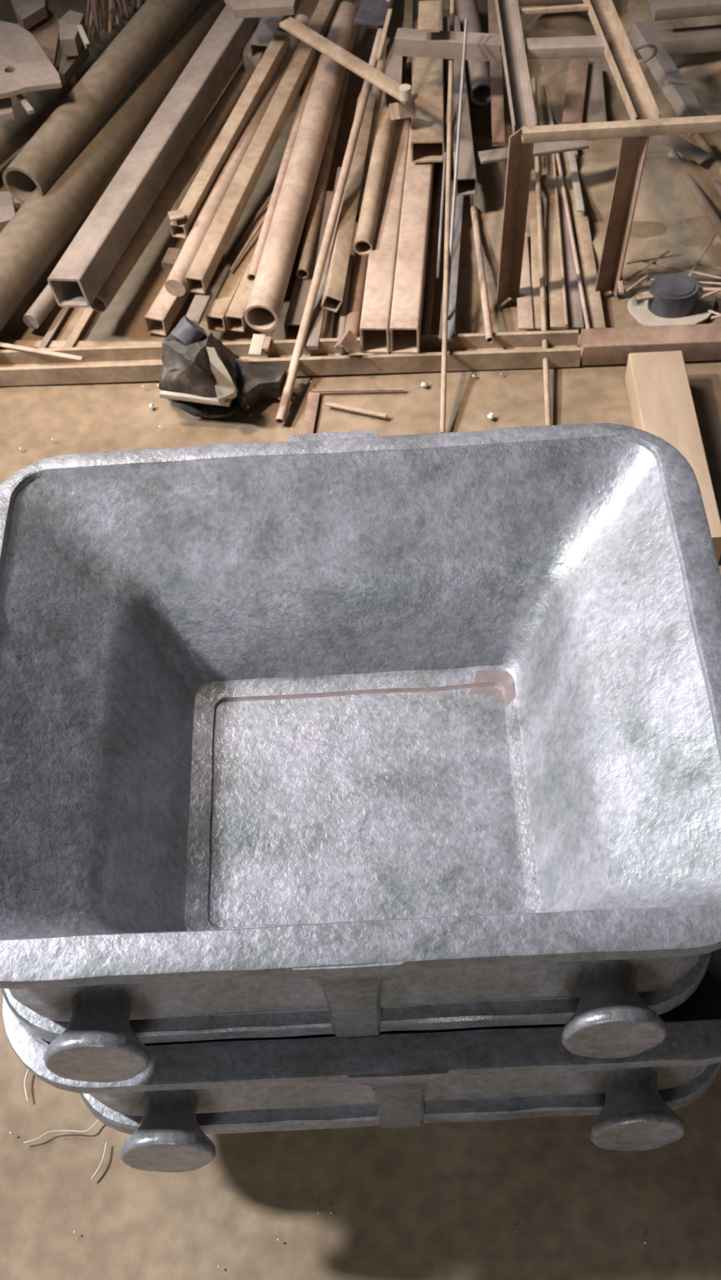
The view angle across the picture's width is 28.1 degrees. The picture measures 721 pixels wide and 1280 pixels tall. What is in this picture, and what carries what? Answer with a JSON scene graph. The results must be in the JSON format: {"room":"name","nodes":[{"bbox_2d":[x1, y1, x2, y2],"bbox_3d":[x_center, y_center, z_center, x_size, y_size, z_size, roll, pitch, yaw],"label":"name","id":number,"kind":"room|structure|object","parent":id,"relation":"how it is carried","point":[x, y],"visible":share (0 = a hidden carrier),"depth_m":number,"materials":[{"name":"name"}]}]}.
{"room":"workshop","nodes":[
{"label":"workshop","id":0,"kind":"room"},
{"bbox_2d":[0,0,720,1279],"bbox_3d":[-0.089,-1.137,2.658,7.000,0.005,8.000,-5,53,0],"label":"floor","id":1,"kind":"structure","parent":0,"point":[440,1201],"depth_m":1.43,"materials":[{"name":"concrete"}]},
{"bbox_2d":[0,191,16,232],"bbox_3d":[-0.579,-0.689,2.331,0.049,0.030,0.091,-9,54,-3],"label":"plate","id":2,"kind":"object","parent":1,"relation":"on","point":[7,207],"visible":0.5,"depth_m":2.31,"materials":[{"name":"grey metal"}]},
{"bbox_2d":[22,283,57,328],"bbox_3d":[-0.447,-0.570,2.219,0.027,0.031,0.246,16,56,15],"label":"bar","id":3,"kind":"object","parent":1,"relation":"on","point":[46,301],"visible":0.34,"depth_m":2.16,"materials":[{"name":"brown metal"}]},
{"bbox_2d":[37,306,70,348],"bbox_3d":[-0.460,-0.479,2.180,0.011,0.003,0.142,11,55,11],"label":"bar","id":4,"kind":"object","parent":1,"relation":"on","point":[64,310],"visible":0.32,"depth_m":2.17,"materials":[{"name":"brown metal"}]},
{"bbox_2d":[23,1120,99,1143],"bbox_3d":[-0.297,0.496,1.452,0.084,0.004,0.012,-15,54,-7],"label":"scrap","id":5,"kind":"object","parent":1,"relation":"on","point":[92,1126],"visible":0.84,"depth_m":1.45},
{"bbox_2d":[0,0,146,165],"bbox_3d":[-0.493,-0.985,2.505,0.056,0.061,0.680,22,58,18],"label":"pipe","id":6,"kind":"object","parent":1,"relation":"on","point":[15,133],"visible":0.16,"depth_m":2.42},
{"bbox_2d":[0,97,14,122],"bbox_3d":[-0.572,-0.841,2.270,0.051,0.012,0.077,-9,54,-3],"label":"plate","id":7,"kind":"object","parent":6,"relation":"on","point":[6,113],"visible":0.8,"depth_m":2.25,"materials":[{"name":"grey metal"}]},
{"bbox_2d":[16,8,59,67],"bbox_3d":[-0.529,-1.028,2.455,0.072,0.010,0.177,-30,57,-18],"label":"plate","id":8,"kind":"object","parent":6,"relation":"on","point":[46,32],"visible":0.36,"depth_m":2.45,"materials":[{"name":"brown metal"}]},
{"bbox_2d":[10,0,48,30],"bbox_3d":[-0.571,-1.077,2.463,0.069,0.020,0.099,-5,53,0],"label":"wood block","id":9,"kind":"object","parent":8,"relation":"on","point":[28,13],"visible":0.93,"depth_m":2.45,"materials":[{"name":"brown wood"}]},
{"bbox_2d":[57,43,89,85],"bbox_3d":[-0.485,-0.981,2.424,0.038,0.020,0.135,14,56,13],"label":"plate","id":10,"kind":"object","parent":6,"relation":"on","point":[69,66],"visible":0.53,"depth_m":2.40,"materials":[{"name":"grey metal"}]},
{"bbox_2d":[58,9,87,56],"bbox_3d":[-0.480,-1.013,2.403,0.041,0.030,0.090,-5,53,0],"label":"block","id":11,"kind":"object","parent":10,"relation":"on","point":[71,42],"visible":0.94,"depth_m":2.39,"materials":[{"name":"grey metal"}]},
{"bbox_2d":[76,24,89,48],"bbox_3d":[-0.451,-0.984,2.349,0.008,0.008,0.059,-17,54,-9],"label":"iron","id":12,"kind":"object","parent":11,"relation":"on","point":[80,28],"visible":1,"depth_m":2.35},
{"bbox_2d":[87,3,93,46],"bbox_3d":[-0.458,-1.068,2.458,0.006,0.070,0.088,6,54,8],"label":"stick","id":13,"kind":"object","parent":6,"relation":"on","point":[91,20],"visible":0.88,"depth_m":2.46,"materials":[{"name":"wood"}]},
{"bbox_2d":[91,0,97,41],"bbox_3d":[-0.454,-1.067,2.450,0.022,0.104,0.007,-8,53,-2],"label":"stick","id":14,"kind":"object","parent":6,"relation":"on","point":[94,27],"visible":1,"depth_m":2.46,"materials":[{"name":"brown metal"}]},
{"bbox_2d":[93,0,100,41],"bbox_3d":[-0.449,-1.066,2.447,0.016,0.100,0.005,-40,61,-23],"label":"stick","id":15,"kind":"object","parent":6,"relation":"on","point":[94,1],"visible":1,"depth_m":2.46,"materials":[{"name":"grey metal"}]},
{"bbox_2d":[101,0,108,31],"bbox_3d":[-0.434,-1.073,2.442,0.007,0.106,0.043,-20,55,-12],"label":"stick","id":16,"kind":"object","parent":6,"relation":"on","point":[104,2],"visible":0.91,"depth_m":2.46,"materials":[{"name":"wood"}]},
{"bbox_2d":[111,0,116,29],"bbox_3d":[-0.430,-1.102,2.511,0.034,0.086,0.007,-21,55,-12],"label":"stick","id":17,"kind":"object","parent":6,"relation":"on","point":[113,14],"visible":0.27,"depth_m":2.52,"materials":[{"name":"wood"}]},
{"bbox_2d":[112,0,119,25],"bbox_3d":[-0.426,-1.101,2.491,0.005,0.020,0.110,-12,54,-5],"label":"stick","id":18,"kind":"object","parent":17,"relation":"on","point":[113,1],"visible":1,"depth_m":2.48,"materials":[{"name":"wood"}]},
{"bbox_2d":[108,0,112,35],"bbox_3d":[-0.427,-1.082,2.468,0.006,0.039,0.107,-3,53,1],"label":"stick","id":19,"kind":"object","parent":18,"relation":"on","point":[110,9],"visible":1,"depth_m":2.46,"materials":[{"name":"wood"}]},
{"bbox_2d":[63,306,94,347],"bbox_3d":[-0.420,-0.479,2.178,0.013,0.004,0.139,11,55,11],"label":"bar","id":20,"kind":"object","parent":1,"relation":"on","point":[78,329],"visible":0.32,"depth_m":2.17,"materials":[{"name":"beige metal"}]},
{"bbox_2d":[0,339,164,348],"bbox_3d":[-0.424,-0.442,2.157,0.265,0.003,0.015,2,54,4],"label":"bar","id":21,"kind":"object","parent":1,"relation":"on","point":[32,344],"visible":0.4,"depth_m":2.16,"materials":[{"name":"beige metal"}]},
{"bbox_2d":[0,0,226,332],"bbox_3d":[-0.415,-0.823,2.375,0.086,0.086,1.100,15,56,14],"label":"pipe","id":22,"kind":"object","parent":1,"relation":"on","point":[36,234],"visible":0.66,"depth_m":2.28,"materials":[{"name":"metal"}]},
{"bbox_2d":[2,0,201,203],"bbox_3d":[-0.402,-0.944,2.385,0.069,0.089,0.632,17,56,15],"label":"pipe","id":23,"kind":"object","parent":22,"relation":"on","point":[73,122],"visible":0.93,"depth_m":2.31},
{"bbox_2d":[0,20,62,98],"bbox_3d":[-0.559,-0.931,2.297,0.140,0.008,0.220,-13,54,-6],"label":"gusset plate","id":24,"kind":"object","parent":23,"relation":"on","point":[20,53],"visible":1,"depth_m":2.27,"materials":[{"name":"grey metal"}]},
{"bbox_2d":[15,93,35,115],"bbox_3d":[-0.528,-0.845,2.254,0.010,0.006,0.076,-25,56,-14],"label":"plate","id":25,"kind":"object","parent":24,"relation":"hanging from","point":[22,100],"visible":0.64,"depth_m":2.24,"materials":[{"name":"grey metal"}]},
{"bbox_2d":[144,284,191,335],"bbox_3d":[-0.277,-0.540,2.200,0.031,0.032,0.186,13,55,13],"label":"tube","id":26,"kind":"object","parent":1,"relation":"on","point":[166,308],"visible":0.42,"depth_m":2.16,"materials":[{"name":"metal"}]},
{"bbox_2d":[89,62,250,312],"bbox_3d":[-0.266,-0.805,2.362,0.031,0.031,0.792,14,55,13],"label":"pipe","id":27,"kind":"object","parent":1,"relation":"on","point":[218,117],"visible":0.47,"depth_m":2.29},
{"bbox_2d":[47,4,258,307],"bbox_3d":[-0.311,-0.790,2.288,0.060,0.062,0.752,12,55,12],"label":"tube","id":28,"kind":"object","parent":27,"relation":"on","point":[80,274],"visible":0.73,"depth_m":2.22,"materials":[{"name":"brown metal"}]},
{"bbox_2d":[223,0,297,18],"bbox_3d":[-0.165,-1.044,2.349,0.130,0.015,0.081,-5,53,0],"label":"plate","id":29,"kind":"object","parent":28,"relation":"on","point":[239,9],"visible":1,"depth_m":2.33,"materials":[{"name":"grey metal"}]},
{"bbox_2d":[242,17,267,76],"bbox_3d":[-0.172,-1.024,2.493,0.041,0.050,0.144,3,54,5],"label":"plate","id":30,"kind":"object","parent":27,"relation":"on","point":[251,63],"visible":0.24,"depth_m":2.45,"materials":[{"name":"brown metal"}]},
{"bbox_2d":[248,0,302,56],"bbox_3d":[-0.145,-1.067,2.486,0.038,0.038,0.204,9,55,10],"label":"tube","id":31,"kind":"object","parent":30,"relation":"on","point":[268,26],"visible":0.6,"depth_m":2.44,"materials":[{"name":"grey metal"}]},
{"bbox_2d":[160,247,181,269],"bbox_3d":[-0.291,-0.588,2.221,0.021,0.011,0.036,9,55,10],"label":"bar","id":32,"kind":"object","parent":1,"relation":"on","point":[171,255],"visible":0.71,"depth_m":2.21,"materials":[{"name":"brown metal"}]},
{"bbox_2d":[159,315,240,408],"bbox_3d":[-0.232,-0.415,2.037,0.113,0.154,0.214,-5,53,0],"label":"scrap","id":33,"kind":"object","parent":1,"relation":"on","point":[197,367],"visible":0.99,"depth_m":1.98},
{"bbox_2d":[186,290,212,325],"bbox_3d":[-0.239,-0.489,2.123,0.023,0.014,0.073,8,54,9],"label":"bar","id":34,"kind":"object","parent":33,"relation":"on","point":[199,304],"visible":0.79,"depth_m":2.12,"materials":[{"name":"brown metal"}]},
{"bbox_2d":[185,0,342,293],"bbox_3d":[-0.133,-0.871,2.363,0.028,0.045,0.877,10,55,11],"label":"tube","id":35,"kind":"object","parent":34,"relation":"on","point":[211,251],"visible":1,"depth_m":2.27,"materials":[{"name":"beige metal"}]},
{"bbox_2d":[164,13,310,296],"bbox_3d":[-0.187,-0.796,2.316,0.032,0.046,0.697,10,55,11],"label":"bar","id":36,"kind":"object","parent":35,"relation":"on","point":[175,285],"visible":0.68,"depth_m":2.23,"materials":[{"name":"metal"}]},
{"bbox_2d":[169,31,290,238],"bbox_3d":[-0.203,-0.817,2.305,0.024,0.052,0.492,13,55,12],"label":"tube","id":37,"kind":"object","parent":36,"relation":"on","point":[193,201],"visible":1,"depth_m":2.29,"materials":[{"name":"beige metal"}]},
{"bbox_2d":[168,208,184,221],"bbox_3d":[-0.277,-0.638,2.164,0.021,0.004,0.019,-14,54,-7],"label":"bar","id":38,"kind":"object","parent":37,"relation":"on","point":[175,215],"visible":1,"depth_m":2.16,"materials":[{"name":"beige metal"}]},
{"bbox_2d":[171,396,240,418],"bbox_3d":[-0.221,-0.336,2.064,0.101,0.006,0.044,5,54,7],"label":"tray","id":39,"kind":"object","parent":1,"relation":"on","point":[201,410],"visible":0.7,"depth_m":2.06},
{"bbox_2d":[206,195,269,332],"bbox_3d":[-0.177,-0.583,2.218,0.026,0.034,0.301,10,55,10],"label":"tube","id":40,"kind":"object","parent":1,"relation":"on","point":[215,317],"visible":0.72,"depth_m":2.17,"materials":[{"name":"beige metal"}]},
{"bbox_2d":[229,215,265,271],"bbox_3d":[-0.153,-0.643,2.232,0.008,0.010,0.226,18,57,16],"label":"rod","id":41,"kind":"object","parent":40,"relation":"on","point":[260,224],"visible":0.66,"depth_m":2.20,"materials":[{"name":"beige metal"}]},
{"bbox_2d":[228,193,271,264],"bbox_3d":[-0.159,-0.664,2.257,0.011,0.024,0.217,19,57,16],"label":"rod","id":42,"kind":"object","parent":40,"relation":"on","point":[268,200],"visible":0.66,"depth_m":2.24,"materials":[{"name":"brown metal"}]},
{"bbox_2d":[225,248,255,332],"bbox_3d":[-0.151,-0.582,2.216,0.027,0.035,0.300,9,55,10],"label":"tube","id":43,"kind":"object","parent":1,"relation":"on","point":[235,321],"visible":0.39,"depth_m":2.14,"materials":[{"name":"beige metal"}]},
{"bbox_2d":[247,51,320,282],"bbox_3d":[-0.115,-0.783,2.321,0.016,0.020,0.607,6,54,7],"label":"pipe","id":44,"kind":"object","parent":43,"relation":"on","point":[275,194],"visible":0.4,"depth_m":2.28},
{"bbox_2d":[235,359,286,411],"bbox_3d":[-0.142,-0.367,2.061,0.074,0.030,0.079,-5,53,0],"label":"scrap","id":45,"kind":"object","parent":1,"relation":"on","point":[254,383],"visible":0.87,"depth_m":2.05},
{"bbox_2d":[0,329,580,386],"bbox_3d":[-0.129,-0.410,2.097,0.888,0.032,0.044,-2,53,2],"label":"beam","id":46,"kind":"structure","parent":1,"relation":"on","point":[514,349],"depth_m":2.09,"materials":[{"name":"wood"}]},
{"bbox_2d":[0,342,83,360],"bbox_3d":[-0.473,-0.422,2.101,0.147,0.003,0.007,12,55,12],"label":"bar","id":47,"kind":"object","parent":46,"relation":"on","point":[2,344],"visible":1,"depth_m":2.10,"materials":[{"name":"metal"}]},
{"bbox_2d":[248,333,266,357],"bbox_3d":[-0.150,-0.426,2.087,0.019,0.006,0.042,4,54,7],"label":"bar","id":48,"kind":"object","parent":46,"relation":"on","point":[255,350],"visible":1,"depth_m":2.08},
{"bbox_2d":[244,1,358,331],"bbox_3d":[-0.084,-0.786,2.317,0.050,0.052,0.806,5,54,7],"label":"pipe","id":49,"kind":"object","parent":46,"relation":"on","point":[267,295],"visible":0.88,"depth_m":2.24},
{"bbox_2d":[333,329,357,351],"bbox_3d":[-0.021,-0.426,2.048,0.024,0.013,0.031,18,57,16],"label":"iron","id":50,"kind":"object","parent":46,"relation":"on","point":[347,340],"visible":1,"depth_m":2.05,"materials":[{"name":"brown metal"}]},
{"bbox_2d":[359,27,412,353],"bbox_3d":[0.052,-0.742,2.297,0.041,0.066,0.804,2,54,5],"label":"tube","id":51,"kind":"object","parent":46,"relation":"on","point":[374,330],"visible":0.49,"depth_m":2.14,"materials":[{"name":"metal"}]},
{"bbox_2d":[353,56,407,255],"bbox_3d":[0.035,-0.784,2.283,0.028,0.035,0.499,4,54,6],"label":"pipe","id":52,"kind":"object","parent":51,"relation":"on","point":[371,200],"visible":0.67,"depth_m":2.22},
{"bbox_2d":[383,0,404,106],"bbox_3d":[0.058,-0.995,2.390,0.027,0.047,0.308,0,54,4],"label":"iron","id":53,"kind":"object","parent":52,"relation":"on","point":[393,64],"visible":0.77,"depth_m":2.36,"materials":[{"name":"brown metal"}]},
{"bbox_2d":[389,117,434,353],"bbox_3d":[0.092,-0.723,2.280,0.042,0.067,0.756,2,54,5],"label":"tube","id":54,"kind":"object","parent":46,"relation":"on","point":[406,317],"visible":0.62,"depth_m":2.13,"materials":[{"name":"metal"}]},
{"bbox_2d":[410,0,444,162],"bbox_3d":[0.113,-0.979,2.411,0.052,0.039,0.541,0,54,3],"label":"tube","id":55,"kind":"object","parent":54,"relation":"on","point":[427,128],"visible":0.78,"depth_m":2.29,"materials":[{"name":"beige metal"}]},
{"bbox_2d":[388,99,416,119],"bbox_3d":[0.066,-0.824,2.235,0.036,0.036,0.038,-24,56,-14],"label":"wood block","id":56,"kind":"object","parent":55,"relation":"on","point":[398,110],"visible":0.95,"depth_m":2.23,"materials":[{"name":"wood"}]},
{"bbox_2d":[279,17,417,104],"bbox_3d":[-0.021,-0.900,2.234,0.026,0.023,0.283,-39,60,-23],"label":"bar","id":57,"kind":"object","parent":56,"relation":"on","point":[330,49],"visible":1,"depth_m":2.23,"materials":[{"name":"beige metal"}]},
{"bbox_2d":[375,8,392,60],"bbox_3d":[0.037,-0.941,2.239,0.007,0.024,0.107,8,54,9],"label":"bar","id":58,"kind":"object","parent":57,"relation":"on","point":[389,11],"visible":1,"depth_m":2.24,"materials":[{"name":"beige metal"}]},
{"bbox_2d":[399,84,411,101],"bbox_3d":[0.067,-0.820,2.159,0.018,0.018,0.018,-5,53,0],"label":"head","id":59,"kind":"object","parent":57,"relation":"attached to","point":[405,93],"visible":1,"depth_m":2.15},
{"bbox_2d":[435,90,448,279],"bbox_3d":[0.129,-0.720,2.232,0.004,0.084,0.391,2,54,5],"label":"rod","id":60,"kind":"object","parent":55,"relation":"on","point":[446,130],"visible":0.66,"depth_m":2.21,"materials":[{"name":"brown metal"}]},
{"bbox_2d":[443,16,476,195],"bbox_3d":[0.159,-0.880,2.355,0.033,0.041,0.440,-3,53,1],"label":"tube","id":61,"kind":"object","parent":54,"relation":"on","point":[466,184],"visible":0.62,"depth_m":2.28,"materials":[{"name":"grey metal"}]},
{"bbox_2d":[477,139,588,164],"bbox_3d":[0.267,-0.757,2.227,0.169,0.006,0.026,-10,54,-4],"label":"bar","id":62,"kind":"object","parent":61,"relation":"on","point":[496,155],"visible":0.71,"depth_m":2.22,"materials":[{"name":"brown metal"}]},
{"bbox_2d":[284,191,334,339],"bbox_3d":[-0.075,-0.580,2.215,0.029,0.029,0.316,5,54,7],"label":"tube","id":63,"kind":"object","parent":1,"relation":"on","point":[301,287],"visible":0.44,"depth_m":2.16,"materials":[{"name":"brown metal"}]},
{"bbox_2d":[306,167,341,349],"bbox_3d":[-0.049,-0.593,2.211,0.017,0.007,0.424,3,54,5],"label":"bar","id":64,"kind":"object","parent":63,"relation":"on","point":[316,323],"visible":0.53,"depth_m":2.12,"materials":[{"name":"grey metal"}]},
{"bbox_2d":[301,391,319,434],"bbox_3d":[-0.072,-0.310,2.039,0.017,0.001,0.113,3,54,6],"label":"bar","id":65,"kind":"object","parent":1,"relation":"on","point":[308,422],"visible":0.66,"depth_m":2.05,"materials":[{"name":"wood"}]},
{"bbox_2d":[296,70,349,279],"bbox_3d":[-0.058,-0.767,2.335,0.019,0.042,0.562,3,54,6],"label":"pipe","id":66,"kind":"object","parent":1,"relation":"on","point":[316,206],"visible":0.74,"depth_m":2.28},
{"bbox_2d":[275,0,393,423],"bbox_3d":[-0.032,-0.687,2.206,0.013,0.175,0.837,8,54,9],"label":"pipe","id":67,"kind":"object","parent":1,"relation":"on","point":[337,199],"visible":1,"depth_m":2.16,"materials":[{"name":"metal"}]},
{"bbox_2d":[353,0,391,26],"bbox_3d":[0.028,-1.056,2.375,0.050,0.004,0.149,7,54,9],"label":"bar","id":68,"kind":"object","parent":67,"relation":"on","point":[370,12],"visible":0.88,"depth_m":2.35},
{"bbox_2d":[336,254,354,353],"bbox_3d":[-0.022,-0.504,2.156,0.009,0.014,0.205,2,54,5],"label":"bar","id":69,"kind":"object","parent":1,"relation":"on","point":[348,277],"visible":0.79,"depth_m":2.15,"materials":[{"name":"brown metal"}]},
{"bbox_2d":[320,90,376,312],"bbox_3d":[-0.016,-0.698,2.254,0.032,0.040,0.510,3,54,6],"label":"tube","id":70,"kind":"object","parent":1,"relation":"on","point":[335,283],"visible":0.83,"depth_m":2.20,"materials":[{"name":"beige metal"}]},
{"bbox_2d":[324,400,386,417],"bbox_3d":[-0.007,-0.327,2.043,0.090,0.004,0.007,14,56,13],"label":"metal sliver","id":71,"kind":"object","parent":1,"relation":"on","point":[330,404],"visible":1,"depth_m":2.04,"materials":[{"name":"beige metal"}]},
{"bbox_2d":[343,252,368,337],"bbox_3d":[-0.001,-0.558,2.192,0.023,0.023,0.312,3,54,5],"label":"bar","id":72,"kind":"object","parent":1,"relation":"on","point":[353,321],"visible":0.38,"depth_m":2.15,"materials":[{"name":"brown metal"}]},
{"bbox_2d":[355,60,385,222],"bbox_3d":[0.016,-0.820,2.353,0.017,0.022,0.413,3,54,5],"label":"pipe","id":73,"kind":"object","parent":72,"relation":"on","point":[380,66],"visible":0.55,"depth_m":2.35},
{"bbox_2d":[311,387,403,392],"bbox_3d":[-0.004,-0.359,2.068,0.131,0.002,0.005,0,54,3],"label":"metal sliver","id":74,"kind":"object","parent":1,"relation":"on","point":[355,389],"visible":1,"depth_m":2.07,"materials":[{"name":"brown metal"}]},
{"bbox_2d":[1,947,720,1173],"bbox_3d":[0.029,0.220,1.462,0.679,0.290,0.614,-3,53,1],"label":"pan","id":75,"kind":"object","parent":1,"relation":"on","point":[188,1091],"visible":0.3,"depth_m":1.23,"materials":[{"name":"metal"}]},
{"bbox_2d":[0,422,720,1082],"bbox_3d":[-0.012,0.105,1.346,0.679,0.291,0.614,-3,53,1],"label":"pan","id":76,"kind":"object","parent":75,"relation":"on","point":[350,733],"visible":1,"depth_m":1.32,"materials":[{"name":"metal"}]},
{"bbox_2d":[440,0,454,431],"bbox_3d":[0.131,-0.665,2.149,0.008,0.219,0.786,1,54,4],"label":"rod","id":77,"kind":"object","parent":1,"relation":"on","point":[449,132],"visible":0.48,"depth_m":2.12,"materials":[{"name":"beige metal"}]},
{"bbox_2d":[394,27,501,62],"bbox_3d":[0.136,-0.921,2.231,0.164,0.028,0.031,7,54,8],"label":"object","id":78,"kind":"object","parent":77,"relation":"on","point":[480,46],"visible":0.85,"depth_m":2.22,"materials":[{"name":"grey metal"}]},
{"bbox_2d":[417,0,439,32],"bbox_3d":[0.105,-0.960,2.218,0.033,0.005,0.080,1,54,4],"label":"bar","id":79,"kind":"object","parent":78,"relation":"on","point":[428,12],"visible":1,"depth_m":2.21,"materials":[{"name":"wood"}]},
{"bbox_2d":[448,18,467,303],"bbox_3d":[0.142,-0.703,2.138,0.005,0.214,0.432,3,54,6],"label":"rod","id":80,"kind":"object","parent":77,"relation":"on","point":[458,135],"visible":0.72,"depth_m":2.14,"materials":[{"name":"grey metal"}]},
{"bbox_2d":[531,77,551,426],"bbox_3d":[0.276,-0.619,2.212,0.008,0.050,0.778,0,54,4],"label":"rod","id":81,"kind":"object","parent":1,"relation":"on","point":[537,167],"visible":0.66,"depth_m":2.17,"materials":[{"name":"beige metal"}]},
{"bbox_2d":[430,0,720,329],"bbox_3d":[0.740,-1.269,2.680,1.500,0.059,1.933,-5,53,0],"label":"heap","id":82,"kind":"object","parent":1,"relation":"on","point":[664,197],"depth_m":2.29,"materials":[{"name":"metal"}]},
{"bbox_2d":[423,161,443,334],"bbox_3d":[0.117,-0.624,2.237,0.009,0.012,0.457,3,54,5],"label":"bar","id":83,"kind":"object","parent":82,"relation":"on","point":[437,218],"visible":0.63,"depth_m":2.20,"materials":[{"name":"brown metal"}]},
{"bbox_2d":[438,164,463,341],"bbox_3d":[0.144,-0.620,2.222,0.022,0.019,0.478,2,54,5],"label":"bar","id":84,"kind":"object","parent":82,"relation":"on","point":[459,199],"visible":0.5,"depth_m":2.17,"materials":[{"name":"grey metal"}]},
{"bbox_2d":[454,0,490,105],"bbox_3d":[0.191,-1.034,2.474,0.042,0.039,0.340,-5,53,0],"label":"pipe","id":85,"kind":"object","parent":82,"relation":"on","point":[477,73],"visible":0.62,"depth_m":2.40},
{"bbox_2d":[487,0,505,146],"bbox_3d":[0.225,-0.962,2.393,0.020,0.028,0.434,0,54,3],"label":"rusty post","id":86,"kind":"object","parent":85,"relation":"on","point":[498,138],"visible":0.84,"depth_m":2.34,"materials":[{"name":"brown metal"}]},
{"bbox_2d":[470,205,493,343],"bbox_3d":[0.182,-0.557,2.177,0.011,0.037,0.338,-2,53,1],"label":"pipe","id":87,"kind":"object","parent":82,"relation":"on","point":[478,251],"visible":1,"depth_m":2.16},
{"bbox_2d":[517,0,582,6],"bbox_3d":[0.349,-1.152,2.564,0.141,0.016,0.053,-3,53,1],"label":"slab","id":88,"kind":"object","parent":82,"relation":"on","point":[521,2],"visible":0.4,"depth_m":2.55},
{"bbox_2d":[548,117,568,326],"bbox_3d":[0.312,-0.723,2.300,0.005,0.007,0.654,0,54,3],"label":"rod","id":89,"kind":"object","parent":82,"relation":"on","point":[563,287],"visible":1,"depth_m":2.21,"materials":[{"name":"beige metal"}]},
{"bbox_2d":[542,66,590,328],"bbox_3d":[0.323,-0.729,2.302,0.006,0.010,0.697,-3,53,1],"label":"rod","id":90,"kind":"object","parent":82,"relation":"on","point":[548,106],"visible":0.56,"depth_m":2.23,"materials":[{"name":"metal"}]},
{"bbox_2d":[561,57,588,124],"bbox_3d":[0.357,-0.910,2.391,0.032,0.016,0.171,6,54,7],"label":"bar","id":91,"kind":"object","parent":82,"relation":"on","point":[574,100],"visible":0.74,"depth_m":2.39,"materials":[{"name":"brown metal"}]},
{"bbox_2d":[584,57,606,122],"bbox_3d":[0.390,-0.916,2.405,0.032,0.016,0.171,0,54,4],"label":"bar","id":92,"kind":"object","parent":82,"relation":"on","point":[594,100],"visible":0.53,"depth_m":2.40,"materials":[{"name":"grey metal"}]},
{"bbox_2d":[617,274,623,293],"bbox_3d":[0.385,-0.531,2.137,0.007,0.008,0.056,1,54,4],"label":"metal sliver","id":93,"kind":"object","parent":82,"relation":"on","point":[620,288],"visible":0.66,"depth_m":2.13,"materials":[{"name":"beige metal"}]},
{"bbox_2d":[622,249,669,284],"bbox_3d":[0.423,-0.555,2.150,0.104,0.009,0.004,-35,59,-20],"label":"metal sliver","id":94,"kind":"object","parent":93,"relation":"on","point":[667,251],"visible":1,"depth_m":2.15,"materials":[{"name":"beige metal"}]},
{"bbox_2d":[628,24,720,58],"bbox_3d":[0.559,-1.021,2.455,0.196,0.031,0.042,-5,53,0],"label":"steel beam","id":95,"kind":"structure","parent":82,"relation":"on","point":[700,39],"depth_m":2.44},
{"bbox_2d":[646,0,720,20],"bbox_3d":[0.575,-1.073,2.417,0.177,0.023,0.067,-5,53,0],"label":"slab","id":96,"kind":"object","parent":95,"relation":"on","point":[660,10],"visible":1,"depth_m":2.40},
{"bbox_2d":[631,257,720,279],"bbox_3d":[0.470,-0.554,2.149,0.137,0.007,0.004,19,57,17],"label":"metal sliver","id":97,"kind":"object","parent":82,"relation":"on","point":[632,258],"visible":1,"depth_m":2.15,"materials":[{"name":"beige metal"}]},
{"bbox_2d":[667,150,720,238],"bbox_3d":[0.535,-0.691,2.262,0.015,0.015,0.250,-13,54,-6],"label":"pipe","id":98,"kind":"object","parent":82,"relation":"on","point":[691,183],"visible":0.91,"depth_m":2.25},
{"bbox_2d":[657,134,711,164],"bbox_3d":[0.515,-0.783,2.290,0.027,0.010,0.086,-38,60,-22],"label":"bar","id":99,"kind":"object","parent":98,"relation":"on","point":[677,143],"visible":0.82,"depth_m":2.29,"materials":[{"name":"grey metal"}]},
{"bbox_2d":[693,133,720,175],"bbox_3d":[0.571,-0.752,2.293,0.014,0.014,0.172,-15,54,-8],"label":"pipe","id":100,"kind":"object","parent":82,"relation":"on","point":[698,138],"visible":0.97,"depth_m":2.32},
{"bbox_2d":[712,179,720,199],"bbox_3d":[0.562,-0.725,2.285,0.014,0.014,0.190,-15,54,-7],"label":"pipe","id":101,"kind":"object","parent":82,"relation":"on","point":[716,184],"visible":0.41,"depth_m":2.27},
{"bbox_2d":[494,0,720,306],"bbox_3d":[0.352,-0.745,2.144,0.335,0.308,0.406,-5,53,0],"label":"metal frame","id":102,"kind":"object","parent":1,"relation":"on","point":[611,41],"visible":1,"depth_m":2.02,"materials":[{"name":"metal"}]},
{"bbox_2d":[632,44,657,62],"bbox_3d":[0.430,-0.892,2.192,0.041,0.016,0.041,-5,53,0],"label":"ring","id":103,"kind":"object","parent":102,"relation":"on","point":[653,46],"visible":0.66,"depth_m":2.19,"materials":[{"name":"grey metal"}]},
{"bbox_2d":[629,22,706,135],"bbox_3d":[0.485,-0.889,2.272,0.030,0.026,0.282,-12,54,-5],"label":"bar","id":104,"kind":"object","parent":102,"relation":"on","point":[664,70],"visible":0.75,"depth_m":2.27,"materials":[{"name":"grey metal"}]},
{"bbox_2d":[579,323,720,365],"bbox_3d":[0.457,-0.427,2.072,0.277,0.037,0.039,-2,53,2],"label":"beam","id":105,"kind":"structure","parent":1,"relation":"on","point":[696,342],"depth_m":2.06,"materials":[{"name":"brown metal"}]},
{"bbox_2d":[626,273,715,326],"bbox_3d":[0.463,-0.507,2.127,0.130,0.042,0.097,-5,53,0],"label":"cable reel","id":106,"kind":"object","parent":1,"relation":"on","point":[675,301],"visible":0.92,"depth_m":2.12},
{"bbox_2d":[687,230,716,276],"bbox_3d":[0.507,-0.571,2.154,0.004,0.015,0.123,23,58,19],"label":"metal sliver","id":107,"kind":"object","parent":106,"relation":"on","point":[713,235],"visible":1,"depth_m":2.16,"materials":[{"name":"beige metal"}]},
{"bbox_2d":[624,350,720,562],"bbox_3d":[0.418,-0.250,1.935,0.075,0.052,0.343,-3,53,1],"label":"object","id":108,"kind":"object","parent":1,"relation":"on","point":[661,403],"visible":0.59,"depth_m":1.95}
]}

